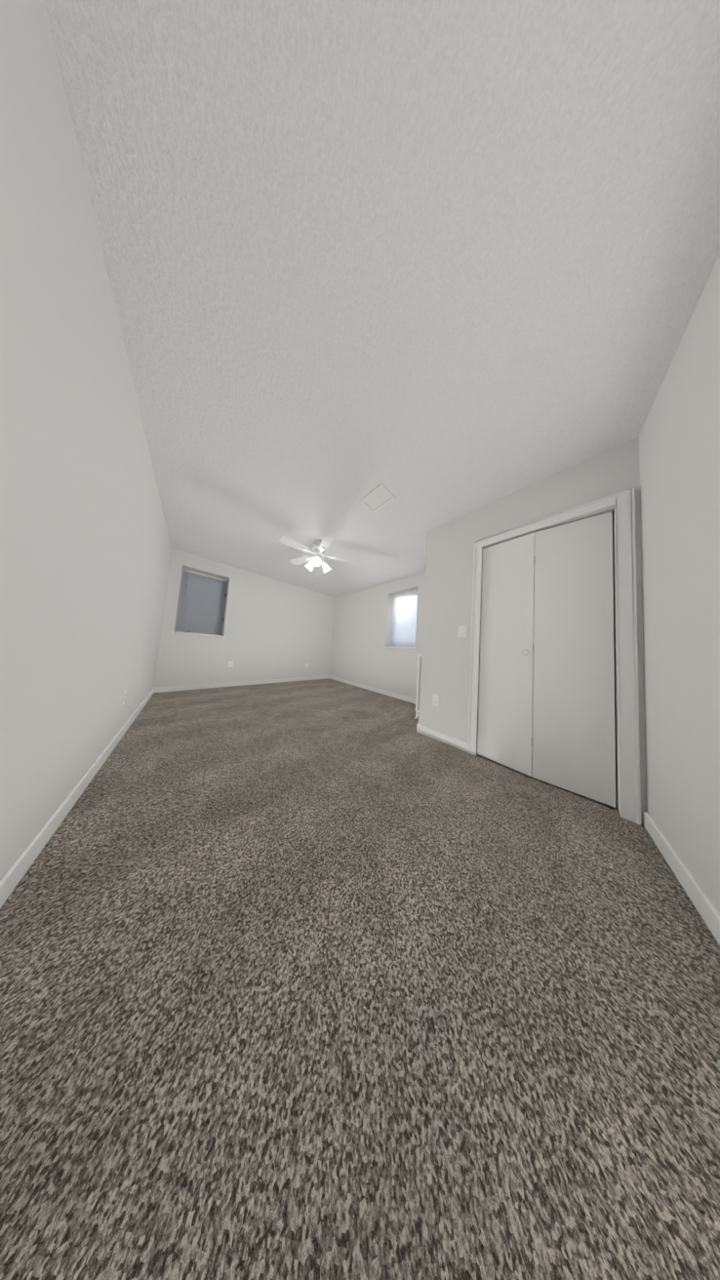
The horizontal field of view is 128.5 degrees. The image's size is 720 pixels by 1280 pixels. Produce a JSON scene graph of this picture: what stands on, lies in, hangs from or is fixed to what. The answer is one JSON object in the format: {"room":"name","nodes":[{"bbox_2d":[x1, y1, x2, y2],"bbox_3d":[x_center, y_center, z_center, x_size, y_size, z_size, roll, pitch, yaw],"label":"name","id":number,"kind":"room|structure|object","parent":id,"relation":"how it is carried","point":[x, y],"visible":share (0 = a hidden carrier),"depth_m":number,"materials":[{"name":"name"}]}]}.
{"room":"empty bedroom","nodes":[
{"label":"empty bedroom","id":0,"kind":"room"},
{"bbox_2d":[0,0,171,879],"bbox_3d":[-1.619,-0.347,1.072,0.120,2.440,4.915,7,-4,-44],"label":"wall","id":1,"kind":"structure","parent":0,"point":[85,548],"depth_m":0.62,"materials":[{"name":"white paint"}]},
{"bbox_2d":[0,686,156,908],"bbox_3d":[-1.689,0.830,1.097,0.021,0.088,4.798,7,-4,-44],"label":"baseboard","id":2,"kind":"structure","parent":1,"relation":"attached to","point":[17,871],"depth_m":0.78,"materials":[{"name":"white wood"}]},
{"bbox_2d":[120,689,126,706],"bbox_3d":[-2.053,0.501,1.513,0.009,0.122,0.074,7,-4,-44],"label":"outlet","id":3,"kind":"object","parent":1,"relation":"attached to","point":[123,697],"visible":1,"depth_m":1.50,"materials":[{"name":"white plastic"}]},
{"bbox_2d":[153,547,335,687],"bbox_3d":[-2.096,-0.204,4.338,3.976,2.440,0.450,7,-4,-44],"label":"wall","id":4,"kind":"structure","parent":0,"point":[272,628],"depth_m":3.73,"materials":[{"name":"white paint"}]},
{"bbox_2d":[171,568,227,637],"bbox_3d":[-3.035,-0.686,3.372,0.728,1.204,0.412,7,-4,-44],"label":"window","id":5,"kind":"structure","parent":4,"relation":"in","point":[201,605],"depth_m":3.40,"materials":[{"name":"grey glass"}]},
{"bbox_2d":[156,675,327,692],"bbox_3d":[-2.118,0.957,4.003,3.384,0.088,0.017,7,-4,-44],"label":"baseboard","id":6,"kind":"structure","parent":4,"relation":"attached to","point":[214,685],"depth_m":3.49,"materials":[{"name":"white wood"}]},
{"bbox_2d":[0,678,719,1279],"bbox_3d":[-0.474,1.079,2.500,3.976,0.100,5.365,7,-4,-44],"label":"floor","id":7,"kind":"structure","parent":0,"point":[328,979],"depth_m":0.43,"materials":[{"name":"carpet"}]},
{"bbox_2d":[414,652,421,719],"bbox_3d":[1.070,0.659,2.600,0.660,0.951,0.196,7,-4,-44],"label":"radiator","id":8,"kind":"object","parent":7,"relation":"on","point":[418,685],"visible":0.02,"depth_m":2.42,"materials":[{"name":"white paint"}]},
{"bbox_2d":[329,572,425,698],"bbox_3d":[1.029,-0.037,3.624,0.450,2.440,4.915,7,-4,-44],"label":"wall","id":9,"kind":"structure","parent":0,"point":[361,638],"depth_m":4.00,"materials":[{"name":"white paint"}]},
{"bbox_2d":[327,675,415,703],"bbox_3d":[0.259,1.110,3.950,0.021,0.088,3.338,7,-4,-44],"label":"baseboard","id":10,"kind":"structure","parent":9,"relation":"attached to","point":[393,695],"depth_m":3.82,"materials":[{"name":"white wood"}]},
{"bbox_2d":[383,590,417,648],"bbox_3d":[0.934,-0.423,3.661,0.342,1.209,0.775,7,-4,-44],"label":"window","id":11,"kind":"structure","parent":9,"relation":"in","point":[404,620],"depth_m":3.70,"materials":[{"name":"white glass"}]},
{"bbox_2d":[43,0,719,598],"bbox_3d":[-0.309,-1.452,2.635,3.976,0.100,5.365,7,-4,-44],"label":"ceiling","id":12,"kind":"structure","parent":0,"point":[430,263],"depth_m":0.64,"materials":[{"name":"white paint"}]},
{"bbox_2d":[279,535,356,585],"bbox_3d":[-0.639,-1.121,2.507,1.016,0.617,1.061,7,-4,-44],"label":"ceiling fan","id":13,"kind":"object","parent":12,"relation":"hanging from","point":[319,548],"visible":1,"depth_m":2.47,"materials":[{"name":"white metal"}]},
{"bbox_2d":[360,482,395,513],"bbox_3d":[0.172,-1.414,1.753,0.212,0.007,0.293,7,-4,-44],"label":"access panel","id":14,"kind":"object","parent":12,"relation":"attached to","point":[378,498],"visible":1,"depth_m":1.74,"materials":[{"name":"white plastic"}]},
{"bbox_2d":[418,437,646,825],"bbox_3d":[1.300,-0.126,1.634,0.110,2.440,1.433,7,-4,-44],"label":"wall","id":15,"kind":"structure","parent":0,"point":[445,671],"depth_m":1.72,"materials":[{"name":"white paint"}]},
{"bbox_2d":[432,693,439,706],"bbox_3d":[0.841,0.670,1.929,0.009,0.122,0.074,7,-4,-44],"label":"outlet","id":16,"kind":"object","parent":15,"relation":"attached to","point":[435,700],"visible":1,"depth_m":1.93,"materials":[{"name":"white plastic"}]},
{"bbox_2d":[417,723,467,752],"bbox_3d":[0.870,1.038,1.849,0.017,0.088,0.489,7,-4,-44],"label":"baseboard","id":17,"kind":"structure","parent":15,"relation":"attached to","point":[458,743],"depth_m":1.83,"materials":[{"name":"white wood"}]},
{"bbox_2d":[457,625,466,637],"bbox_3d":[1.054,-0.090,1.796,0.014,0.122,0.074,7,-4,-44],"label":"light switch","id":18,"kind":"object","parent":15,"relation":"attached to","point":[461,630],"visible":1,"depth_m":1.79,"materials":[{"name":"white plastic"}]},
{"bbox_2d":[477,511,615,807],"bbox_3d":[1.431,0.083,1.422,0.109,1.990,0.751,7,-4,-44],"label":"bifold closet door","id":19,"kind":"structure","parent":15,"relation":"in","point":[546,695],"depth_m":1.34,"materials":[{"name":"white paint"}]},
{"bbox_2d":[467,487,640,825],"bbox_3d":[1.450,0.051,1.440,0.135,2.087,0.900,7,-4,-44],"label":"trim","id":20,"kind":"structure","parent":15,"relation":"attached to","point":[620,505],"depth_m":1.13,"materials":[{"name":"white wood"}]},
{"bbox_2d":[639,252,719,913],"bbox_3d":[1.309,-0.182,0.564,3.406,2.440,0.120,7,-4,-44],"label":"wall","id":21,"kind":"structure","parent":0,"point":[679,452],"depth_m":0.76,"materials":[{"name":"white paint"}]},
{"bbox_2d":[643,810,719,945],"bbox_3d":[0.826,0.947,0.200,2.348,0.088,0.016,7,-4,-44],"label":"baseboard","id":22,"kind":"structure","parent":21,"relation":"attached to","point":[706,909],"depth_m":0.72,"materials":[{"name":"white wood"}]}
]}

